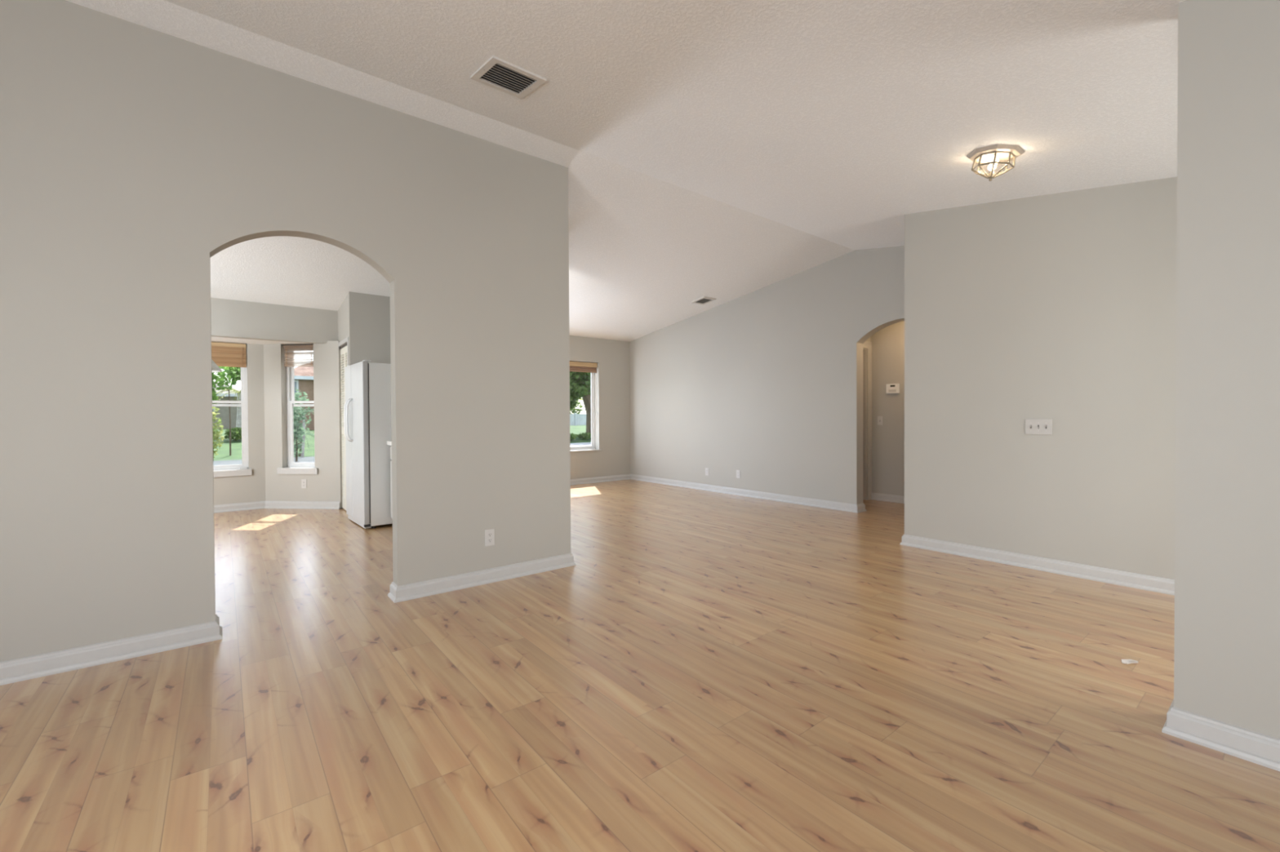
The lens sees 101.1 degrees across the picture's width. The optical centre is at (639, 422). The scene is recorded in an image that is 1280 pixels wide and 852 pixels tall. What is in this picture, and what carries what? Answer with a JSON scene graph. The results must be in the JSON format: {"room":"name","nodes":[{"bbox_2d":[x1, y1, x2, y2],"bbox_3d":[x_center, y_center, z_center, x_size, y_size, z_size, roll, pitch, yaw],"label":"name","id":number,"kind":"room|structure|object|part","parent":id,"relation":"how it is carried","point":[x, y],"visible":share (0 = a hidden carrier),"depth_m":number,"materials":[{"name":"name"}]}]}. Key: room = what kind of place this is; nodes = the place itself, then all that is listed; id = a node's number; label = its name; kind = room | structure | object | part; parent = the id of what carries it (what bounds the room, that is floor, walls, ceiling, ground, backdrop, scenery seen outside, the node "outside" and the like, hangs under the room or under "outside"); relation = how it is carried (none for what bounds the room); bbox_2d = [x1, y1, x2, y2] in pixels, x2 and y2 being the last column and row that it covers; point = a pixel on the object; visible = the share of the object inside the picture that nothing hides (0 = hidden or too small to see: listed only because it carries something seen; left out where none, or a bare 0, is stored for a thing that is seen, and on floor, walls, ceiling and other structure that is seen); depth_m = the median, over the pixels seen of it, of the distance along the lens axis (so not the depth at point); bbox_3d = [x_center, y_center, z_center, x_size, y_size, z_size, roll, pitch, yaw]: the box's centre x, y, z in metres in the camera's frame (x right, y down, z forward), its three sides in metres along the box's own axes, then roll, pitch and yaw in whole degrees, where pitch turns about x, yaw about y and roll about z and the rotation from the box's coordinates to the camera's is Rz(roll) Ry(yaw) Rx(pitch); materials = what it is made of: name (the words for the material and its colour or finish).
{"room":"empty living room","nodes":[
{"label":"empty living room","id":0,"kind":"room"},
{"bbox_2d":[213,341,265,505],"bbox_3d":[-5.550,0.043,6.298,1.728,2.130,0.160,-1,1,-38],"label":"wall","id":1,"kind":"structure","parent":0,"point":[238,489],"depth_m":6.70,"materials":[{"name":"paint"}]},
{"bbox_2d":[212,342,252,477],"bbox_3d":[-5.445,-0.160,6.332,1.238,1.665,0.145,-1,1,-38],"label":"window","id":2,"kind":"structure","parent":1,"relation":"in","point":[230,470],"depth_m":6.68,"materials":[{"name":"white plastic"}]},
{"bbox_3d":[-5.483,-0.579,6.371,1.108,0.759,0.024,-1,1,-38],"label":"sash","id":3,"kind":"part","parent":2,"relation":"part of","materials":[{"name":"clear glass"}]},
{"bbox_3d":[-5.463,0.145,6.359,1.108,0.833,0.024,-1,1,-38],"label":"sash","id":4,"kind":"part","parent":2,"relation":"part of","materials":[{"name":"white plastic"}]},
{"bbox_2d":[211,342,246,367],"bbox_3d":[-5.439,-0.839,6.309,1.160,0.292,0.057,-1,1,-38],"label":"woven shade","id":5,"kind":"object","parent":2,"relation":"attached to","point":[223,354],"visible":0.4,"depth_m":6.55,"materials":[{"name":"brown wood"}]},
{"bbox_3d":[-5.422,0.633,6.318,1.238,0.079,0.085,-1,1,-38],"label":"sill","id":6,"kind":"part","parent":2,"relation":"part of","materials":[{"name":"white paint"}]},
{"bbox_2d":[211,336,313,345],"bbox_3d":[-5.462,-1.065,6.104,3.550,0.150,0.736,-1,1,-38],"label":"ceiling","id":7,"kind":"structure","parent":0,"point":[236,340],"depth_m":6.48,"materials":[{"name":"white paint"}]},
{"bbox_2d":[0,0,570,662],"bbox_3d":[-2.347,-0.411,2.719,4.510,3.085,0.115,-1,1,-38],"label":"wall","id":8,"kind":"structure","parent":0,"point":[132,156],"depth_m":2.68,"materials":[{"name":"paint"}]},
{"bbox_2d":[0,614,222,685],"bbox_3d":[-3.171,1.097,2.077,2.387,0.094,0.169,-1,1,-38],"label":"baseboard","id":9,"kind":"structure","parent":8,"relation":"attached to","point":[16,670],"depth_m":2.49,"materials":[{"name":"white paint"}]},
{"bbox_2d":[387,553,575,603],"bbox_3d":[-2.254,1.053,5.374,1.317,0.094,4.251,-1,1,-36],"label":"baseboard","id":10,"kind":"structure","parent":8,"relation":"attached to","point":[449,584],"depth_m":3.61,"materials":[{"name":"white paint"}]},
{"bbox_2d":[484,528,494,546],"bbox_3d":[-1.048,0.801,3.679,0.070,0.115,0.008,-1,1,-38],"label":"wall outlet","id":11,"kind":"object","parent":8,"relation":"attached to","point":[489,534],"visible":1,"depth_m":3.68,"materials":[{"name":"white plastic"}]},
{"bbox_2d":[263,341,342,508],"bbox_3d":[-4.306,0.030,6.805,1.024,2.130,0.160,0,1,5],"label":"wall","id":12,"kind":"structure","parent":0,"point":[326,486],"depth_m":6.72,"materials":[{"name":"paint"}]},
{"bbox_2d":[210,297,337,343],"bbox_3d":[-5.386,-1.208,5.623,3.775,0.446,0.110,-1,1,-38],"label":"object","id":13,"kind":"structure","parent":12,"relation":"attached to","point":[229,318],"depth_m":6.32,"materials":[{"name":"paint"}]},
{"bbox_2d":[213,501,340,513],"bbox_3d":[-5.255,1.063,5.974,3.163,0.094,0.726,-1,1,-38],"label":"baseboard","id":14,"kind":"structure","parent":12,"relation":"attached to","point":[259,504],"depth_m":6.70,"materials":[{"name":"white paint"}]},
{"bbox_2d":[276,344,318,474],"bbox_3d":[-4.363,-0.174,6.788,0.544,1.660,0.180,0,1,5],"label":"window","id":15,"kind":"structure","parent":12,"relation":"in","point":[293,468],"depth_m":6.84,"materials":[{"name":"white plastic"}]},
{"bbox_3d":[-4.361,0.617,6.767,0.544,0.079,0.120,0,1,5],"label":"sill","id":16,"kind":"part","parent":15,"relation":"part of","materials":[{"name":"white paint"}]},
{"bbox_2d":[283,344,313,366],"bbox_3d":[-4.363,-0.856,6.771,0.420,0.280,0.057,0,1,5],"label":"woven shade","id":17,"kind":"object","parent":15,"relation":"attached to","point":[299,348],"visible":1,"depth_m":6.76,"materials":[{"name":"brown wood"}]},
{"bbox_3d":[-4.357,-0.213,6.847,0.444,1.585,0.060,0,1,5],"label":"frame","id":18,"kind":"part","parent":15,"relation":"part of","materials":[{"name":"white plastic"}]},
{"bbox_3d":[-4.358,-0.591,6.856,0.374,0.759,0.024,0,1,5],"label":"sash","id":19,"kind":"part","parent":15,"relation":"part of","materials":[{"name":"clear glass"}]},
{"bbox_3d":[-4.357,0.131,6.839,0.374,0.828,0.024,0,1,5],"label":"sash","id":20,"kind":"part","parent":15,"relation":"part of","materials":[{"name":"white plastic"}]},
{"bbox_2d":[301,479,306,488],"bbox_3d":[-4.289,0.780,6.728,0.070,0.115,0.008,0,1,5],"label":"wall outlet","id":21,"kind":"object","parent":12,"relation":"attached to","point":[304,482],"visible":1,"depth_m":6.72,"materials":[{"name":"white plastic"}]},
{"bbox_2d":[337,291,391,365],"bbox_3d":[-3.304,-0.233,6.717,0.817,2.647,0.774,-1,1,-38],"label":"wall","id":22,"kind":"structure","parent":0,"point":[364,318],"depth_m":6.29,"materials":[{"name":"paint"}]},
{"bbox_2d":[338,337,349,511],"bbox_3d":[-3.621,0.043,6.471,0.070,2.105,0.710,-1,1,-38],"label":"door","id":23,"kind":"structure","parent":22,"relation":"in","point":[344,349],"depth_m":6.60,"materials":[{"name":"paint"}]},
{"bbox_3d":[-3.701,0.076,6.601,0.028,2.013,0.294,-1,1,-38],"label":"louvered panel","id":24,"kind":"part","parent":23,"relation":"part of","materials":[{"name":"paint"}]},
{"bbox_3d":[-3.630,0.043,6.465,0.012,2.105,0.710,-1,1,-38],"label":"casing","id":25,"kind":"part","parent":23,"relation":"part of","materials":[{"name":"white paint"}]},
{"bbox_3d":[-3.516,0.077,6.367,0.028,2.013,0.294,-1,1,-38],"label":"louvered panel","id":26,"kind":"part","parent":23,"relation":"part of","materials":[{"name":"paint"}]},
{"bbox_2d":[337,311,630,479],"bbox_3d":[-2.028,-0.214,8.351,4.853,2.556,0.200,-1,1,-38],"label":"wall","id":27,"kind":"structure","parent":0,"point":[612,376],"depth_m":9.37,"materials":[{"name":"paint"}]},
{"bbox_2d":[569,361,597,373],"bbox_3d":[-1.403,-0.953,8.785,1.618,0.167,0.057,-1,1,-38],"label":"woven shade","id":28,"kind":"object","parent":27,"relation":"attached to","point":[576,366],"visible":0.34,"depth_m":9.10,"materials":[{"name":"brown wood"}]},
{"bbox_3d":[-1.398,-0.953,8.778,1.618,0.167,0.017,-1,1,-38],"label":"shade panel","id":29,"kind":"part","parent":28,"relation":"part of","materials":[{"name":"brown wood"}]},
{"bbox_2d":[569,373,600,452],"bbox_3d":[-1.413,-0.271,8.812,1.700,1.547,0.200,-1,1,-38],"label":"window","id":30,"kind":"structure","parent":27,"relation":"in","point":[591,448],"depth_m":9.33,"materials":[{"name":"white plastic"}]},
{"bbox_3d":[-1.391,0.489,8.797,1.700,0.026,0.140,-1,1,-38],"label":"sill","id":31,"kind":"part","parent":30,"relation":"part of","materials":[{"name":"white paint"}]},
{"bbox_2d":[65,0,1186,342],"bbox_3d":[-0.273,-1.688,4.015,9.800,0.892,9.250,-1,1,-38],"label":"ceiling","id":32,"kind":"structure","parent":0,"point":[725,151],"depth_m":2.91,"materials":[{"name":"white paint"}]},
{"bbox_2d":[211,360,222,372],"bbox_3d":[-4.710,-1.013,5.511,0.524,0.927,0.524,-1,1,-38],"label":"pendant lamp","id":33,"kind":"object","parent":32,"relation":"hanging from","point":[215,368],"visible":0.12,"depth_m":5.57,"materials":[{"name":"white ceramic"}]},
{"bbox_2d":[470,55,546,99],"bbox_3d":[-0.719,-1.876,2.876,0.305,0.061,0.312,-1,1,-38],"label":"ceiling vent","id":34,"kind":"object","parent":32,"relation":"in","point":[497,73],"visible":1,"depth_m":2.87,"materials":[{"name":"metal"}]},
{"bbox_2d":[690,296,715,305],"bbox_3d":[0.920,-1.764,7.627,0.250,0.044,0.264,-1,1,-38],"label":"ceiling vent","id":35,"kind":"object","parent":32,"relation":"in","point":[704,300],"visible":1,"depth_m":7.62,"materials":[{"name":"metal"}]},
{"bbox_2d":[966,144,1024,181],"bbox_3d":[2.180,-1.584,3.237,0.277,0.182,0.274,-1,1,-38],"label":"flush ceiling light","id":36,"kind":"object","parent":32,"relation":"attached to","point":[992,155],"visible":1,"depth_m":3.20,"materials":[{"name":"clear glass"}]},
{"bbox_3d":[2.198,-1.600,3.288,0.048,0.054,0.046,-1,1,-38],"label":"bulb","id":37,"kind":"part","parent":36,"relation":"part of","materials":[{"name":"beige glass"}]},
{"bbox_3d":[2.174,-1.578,3.246,0.208,0.138,0.211,-1,1,-38],"label":"came frame","id":38,"kind":"part","parent":36,"relation":"part of","materials":[{"name":"gold metal"}]},
{"bbox_3d":[2.152,-1.592,3.201,0.048,0.054,0.046,-1,1,-38],"label":"bulb","id":39,"kind":"part","parent":36,"relation":"part of","materials":[{"name":"beige glass"}]},
{"bbox_2d":[0,479,1279,851],"bbox_3d":[-0.428,1.163,4.264,9.800,0.120,9.800,-1,1,-38],"label":"floor","id":40,"kind":"structure","parent":0,"point":[709,671],"depth_m":2.04,"materials":[{"name":"brown wood"}]},
{"bbox_2d":[343,360,392,528],"bbox_3d":[-2.847,0.224,5.908,0.784,1.747,0.822,-1,1,-38],"label":"refrigerator","id":41,"kind":"object","parent":40,"relation":"on","point":[367,406],"visible":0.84,"depth_m":5.51,"materials":[{"name":"white metal"}]},
{"bbox_3d":[-3.209,-0.029,5.787,0.072,0.478,0.024,-1,1,-41],"label":"handle","id":42,"kind":"part","parent":41,"relation":"part of","materials":[{"name":"white plastic"}]},
{"bbox_3d":[-3.236,0.205,5.906,0.052,1.680,0.297,-1,1,-41],"label":"freezer door","id":43,"kind":"part","parent":41,"relation":"part of","materials":[{"name":"white metal"}]},
{"bbox_3d":[-3.151,-0.029,5.719,0.072,0.478,0.024,-1,1,-41],"label":"handle","id":44,"kind":"part","parent":41,"relation":"part of","materials":[{"name":"white plastic"}]},
{"bbox_3d":[-2.974,0.207,5.600,0.052,1.680,0.497,-1,1,-41],"label":"door","id":45,"kind":"part","parent":41,"relation":"part of","materials":[{"name":"white metal"}]},
{"bbox_2d":[390,446,392,518],"bbox_3d":[-2.141,0.665,5.400,0.650,0.868,0.773,-1,1,-38],"label":"base cabinet","id":46,"kind":"object","parent":40,"relation":"on","point":[390,446],"visible":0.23,"depth_m":5.49,"materials":[{"name":"white paint"}]},
{"bbox_3d":[-2.369,0.315,5.217,0.018,0.135,0.751,-1,1,-38],"label":"drawer","id":47,"kind":"part","parent":46,"relation":"part of","materials":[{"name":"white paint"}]},
{"bbox_2d":[1121,659,1137,664],"bbox_3d":[2.265,1.102,2.440,0.090,0.011,0.030,0,1,-10],"label":"paper scrap","id":48,"kind":"object","parent":40,"relation":"on","point":[1123,661],"visible":1,"depth_m":2.44,"materials":[{"name":"white paper"}]},
{"bbox_3d":[-1.661,0.670,4.794,0.650,0.868,0.768,-1,1,-38],"label":"base cabinet","id":49,"kind":"object","parent":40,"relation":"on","visible":0},
{"bbox_2d":[386,440,391,445],"bbox_3d":[-1.902,0.212,5.090,0.649,0.042,1.558,-1,1,-38],"label":"countertop","id":50,"kind":"structure","parent":49,"relation":"on","point":[388,442],"depth_m":5.43,"materials":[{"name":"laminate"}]},
{"bbox_2d":[629,245,904,504],"bbox_3d":[1.554,-0.511,7.613,0.150,3.126,5.804,-1,1,-38],"label":"wall","id":51,"kind":"structure","parent":0,"point":[765,384],"depth_m":7.16,"materials":[{"name":"paint"}]},
{"bbox_2d":[705,467,708,475],"bbox_3d":[1.037,0.759,8.160,0.008,0.115,0.070,-1,1,-38],"label":"wall outlet","id":52,"kind":"object","parent":51,"relation":"attached to","point":[706,468],"visible":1,"depth_m":8.16,"materials":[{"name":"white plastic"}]},
{"bbox_2d":[570,474,866,513],"bbox_3d":[0.334,1.016,7.272,2.575,0.094,4.439,-1,1,-38],"label":"baseboard","id":53,"kind":"structure","parent":51,"relation":"attached to","point":[860,508],"depth_m":7.68,"materials":[{"name":"white paint"}]},
{"bbox_2d":[736,470,740,478],"bbox_3d":[1.428,0.748,7.667,0.008,0.115,0.070,-1,1,-38],"label":"wall outlet","id":54,"kind":"object","parent":51,"relation":"attached to","point":[738,472],"visible":1,"depth_m":7.66,"materials":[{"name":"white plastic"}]},
{"bbox_2d":[871,320,904,496],"bbox_3d":[4.654,-0.190,5.419,0.120,2.500,4.910,-1,1,-38],"label":"wall","id":55,"kind":"structure","parent":0,"point":[888,343],"depth_m":7.02,"materials":[{"name":"paint"}]},
{"bbox_2d":[877,416,882,425],"bbox_3d":[3.232,-0.029,7.104,0.016,0.115,0.070,-1,1,-38],"label":"light switch","id":56,"kind":"object","parent":55,"relation":"attached to","point":[879,418],"visible":1,"depth_m":7.10,"materials":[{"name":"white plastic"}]},
{"bbox_2d":[871,493,904,503],"bbox_3d":[4.299,1.012,5.771,0.027,0.094,3.690,-1,1,-38],"label":"baseboard","id":57,"kind":"structure","parent":55,"relation":"attached to","point":[875,496],"depth_m":7.02,"materials":[{"name":"white paint"}]},
{"bbox_2d":[885,383,899,393],"bbox_3d":[3.336,-0.450,6.957,0.027,0.128,0.172,-1,1,-38],"label":"thermostat","id":58,"kind":"object","parent":55,"relation":"attached to","point":[891,388],"visible":1,"depth_m":6.94,"materials":[{"name":"plastic"}]},
{"bbox_2d":[904,177,1177,579],"bbox_3d":[3.812,-0.389,3.723,1.147,2.948,3.301,-1,1,-38],"label":"wall","id":59,"kind":"structure","parent":0,"point":[1061,307],"depth_m":3.85,"materials":[{"name":"paint"}]},
{"bbox_2d":[899,534,1174,595],"bbox_3d":[3.801,1.038,3.742,1.174,0.094,3.328,-1,1,-38],"label":"baseboard","id":60,"kind":"structure","parent":59,"relation":"attached to","point":[1148,583],"depth_m":3.84,"materials":[{"name":"white paint"}]},
{"bbox_2d":[1025,418,1052,435],"bbox_3d":[2.941,0.030,3.892,0.016,0.115,0.162,-1,1,-38],"label":"light switch","id":61,"kind":"object","parent":59,"relation":"attached to","point":[1033,426],"visible":1,"depth_m":3.89,"materials":[{"name":"beige plastic"}]},
{"bbox_2d":[1173,0,1279,738],"bbox_3d":[2.392,-0.192,1.377,0.120,2.626,1.387,-1,1,-38],"label":"wall","id":62,"kind":"structure","parent":0,"point":[1227,633],"depth_m":1.78,"materials":[{"name":"paint"}]},
{"bbox_2d":[1161,698,1279,771],"bbox_3d":[2.391,1.073,1.402,0.174,0.094,1.414,-1,1,-38],"label":"baseboard","id":63,"kind":"structure","parent":62,"relation":"attached to","point":[1251,746],"depth_m":1.79,"materials":[{"name":"white paint"}]},
{"bbox_3d":[2.756,-0.197,6.970,0.927,2.500,0.120,-1,1,-38],"label":"wall","id":64,"kind":"structure","parent":0,"visible":0},
{"bbox_2d":[862,341,871,500],"bbox_3d":[2.766,-0.022,6.969,0.914,2.150,0.136,-1,1,-38],"label":"door","id":65,"kind":"structure","parent":64,"relation":"in","point":[867,345],"depth_m":7.15,"materials":[{"name":"white paint"}]},
{"label":"outside","id":66,"kind":"structure","parent":0,"visible":0},
{"bbox_2d":[212,425,591,461],"bbox_3d":[-11.943,0.457,47.264,120.000,0.700,71.100,-1,1,-38],"label":"lawn","id":67,"kind":"structure","parent":66,"point":[236,446],"depth_m":19.86,"materials":[{"name":"green plant"}]},
{"bbox_2d":[212,406,225,460],"bbox_3d":[-13.253,0.327,16.296,0.675,1.699,0.654,-1,1,-38],"label":"shrub","id":68,"kind":"object","parent":67,"relation":"on","point":[214,414],"visible":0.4,"depth_m":16.35,"materials":[{"name":"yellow plant"}]},
{"bbox_2d":[211,366,240,455],"bbox_3d":[-14.018,-0.500,17.623,1.369,3.211,1.263,0,1,-9],"label":"young tree","id":69,"kind":"object","parent":67,"relation":"on","point":[233,373],"visible":0.49,"depth_m":17.62,"materials":[{"name":"green plant"}]},
{"bbox_2d":[212,383,239,429],"bbox_3d":[-31.568,-1.483,31.093,14.100,3.980,8.930,-1,1,-38],"label":"house","id":70,"kind":"structure","parent":67,"relation":"on","point":[224,411],"depth_m":31.45,"materials":[{"name":"beige paint"}]},
{"bbox_2d":[212,388,241,428],"bbox_3d":[-16.602,-0.539,21.730,2.415,2.092,2.396,0,1,12],"label":"palm","id":71,"kind":"object","parent":67,"relation":"on","point":[238,422],"visible":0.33,"depth_m":21.74,"materials":[{"name":"green plant"}]},
{"bbox_2d":[223,426,241,440],"bbox_3d":[-15.705,0.441,20.471,0.775,0.537,0.825,-1,1,-38],"label":"shrub","id":72,"kind":"object","parent":67,"relation":"on","point":[236,433],"visible":0.75,"depth_m":20.32,"materials":[{"name":"green plant"}]},
{"bbox_2d":[293,387,311,444],"bbox_3d":[-13.370,-0.275,20.654,0.925,2.219,0.892,-1,1,-38],"label":"shrub","id":73,"kind":"object","parent":67,"relation":"on","point":[302,398],"visible":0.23,"depth_m":20.71,"materials":[{"name":"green plant"}]},
{"bbox_2d":[293,363,314,430],"bbox_3d":[-16.162,-2.200,32.776,11.450,5.200,9.430,-1,1,-38],"label":"house","id":74,"kind":"structure","parent":67,"relation":"on","point":[304,375],"depth_m":26.78,"materials":[{"name":"ceramic"}]},
{"bbox_2d":[294,430,314,456],"bbox_3d":[-11.643,0.703,18.217,1.586,0.898,1.626,-1,1,-38],"label":"palm","id":75,"kind":"object","parent":67,"relation":"on","point":[308,433],"visible":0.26,"depth_m":18.17,"materials":[{"name":"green plant"}]},
{"bbox_2d":[569,433,577,439],"bbox_3d":[-3.638,0.709,26.474,1.062,0.394,1.046,-1,1,-38],"label":"shrub","id":76,"kind":"object","parent":67,"relation":"on","point":[572,436],"visible":0.33,"depth_m":26.27,"materials":[{"name":"green plant"}]},
{"bbox_2d":[569,400,582,413],"bbox_3d":[-5.319,-1.070,39.160,2.118,2.470,2.091,-1,1,-38],"label":"shrub","id":77,"kind":"object","parent":67,"relation":"on","point":[574,411],"visible":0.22,"depth_m":39.00,"materials":[{"name":"green plant"}]},
{"bbox_2d":[569,398,584,412],"bbox_3d":[-6.216,-1.567,45.505,2.796,3.325,2.918,-1,1,-38],"label":"shrub","id":78,"kind":"object","parent":67,"relation":"on","point":[581,399],"visible":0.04,"depth_m":45.62,"materials":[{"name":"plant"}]},
{"bbox_2d":[569,413,586,426],"bbox_3d":[-5.287,-0.232,35.396,6.900,0.880,0.100,-1,1,-38],"label":"fence","id":79,"kind":"object","parent":67,"relation":"on","point":[575,419],"visible":0.16,"depth_m":36.16,"materials":[{"name":"white plastic"}]},
{"bbox_3d":[-4.417,-0.245,36.086,0.120,0.880,0.100,-1,1,-38],"label":"fence post","id":80,"kind":"part","parent":79,"relation":"part of","materials":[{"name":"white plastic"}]},
{"bbox_2d":[569,371,591,433],"bbox_3d":[-3.798,-3.560,30.108,4.279,8.403,6.955,0,1,34],"label":"broad tree","id":81,"kind":"object","parent":67,"relation":"on","point":[580,382],"visible":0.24,"depth_m":28.81,"materials":[{"name":"green plant"}]},
{"bbox_2d":[576,431,591,439],"bbox_3d":[-2.779,0.678,27.264,1.069,0.405,1.060,-1,1,-38],"label":"shrub","id":82,"kind":"object","parent":67,"relation":"on","point":[587,436],"visible":0.87,"depth_m":27.01,"materials":[{"name":"green plant"}]},
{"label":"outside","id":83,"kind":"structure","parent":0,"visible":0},
{"bbox_2d":[213,456,315,465],"bbox_3d":[-8.899,1.205,11.649,12.500,0.040,11.900,-1,1,-38],"label":"patio","id":84,"kind":"structure","parent":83,"point":[311,459],"depth_m":15.72,"materials":[{"name":"white concrete"}]},
{"bbox_2d":[293,392,306,461],"bbox_3d":[-10.210,0.130,15.651,0.516,2.073,0.502,-1,1,-15],"label":"shrub","id":85,"kind":"object","parent":84,"relation":"on","point":[298,425],"visible":0.65,"depth_m":15.63,"materials":[{"name":"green plant"}]},
{"bbox_2d":[295,407,314,457],"bbox_3d":[-10.999,0.325,17.295,1.170,1.659,1.169,0,1,-6],"label":"palm","id":86,"kind":"object","parent":84,"relation":"on","point":[310,410],"visible":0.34,"depth_m":17.26,"materials":[{"name":"green plant"}]},
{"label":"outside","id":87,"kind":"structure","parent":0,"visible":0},
{"bbox_2d":[569,442,591,447],"bbox_3d":[1.831,1.030,21.050,15.000,0.050,13.300,-1,1,-38],"label":"pool deck","id":88,"kind":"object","parent":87,"point":[581,444],"depth_m":24.20,"materials":[{"name":"white concrete"}]}
]}

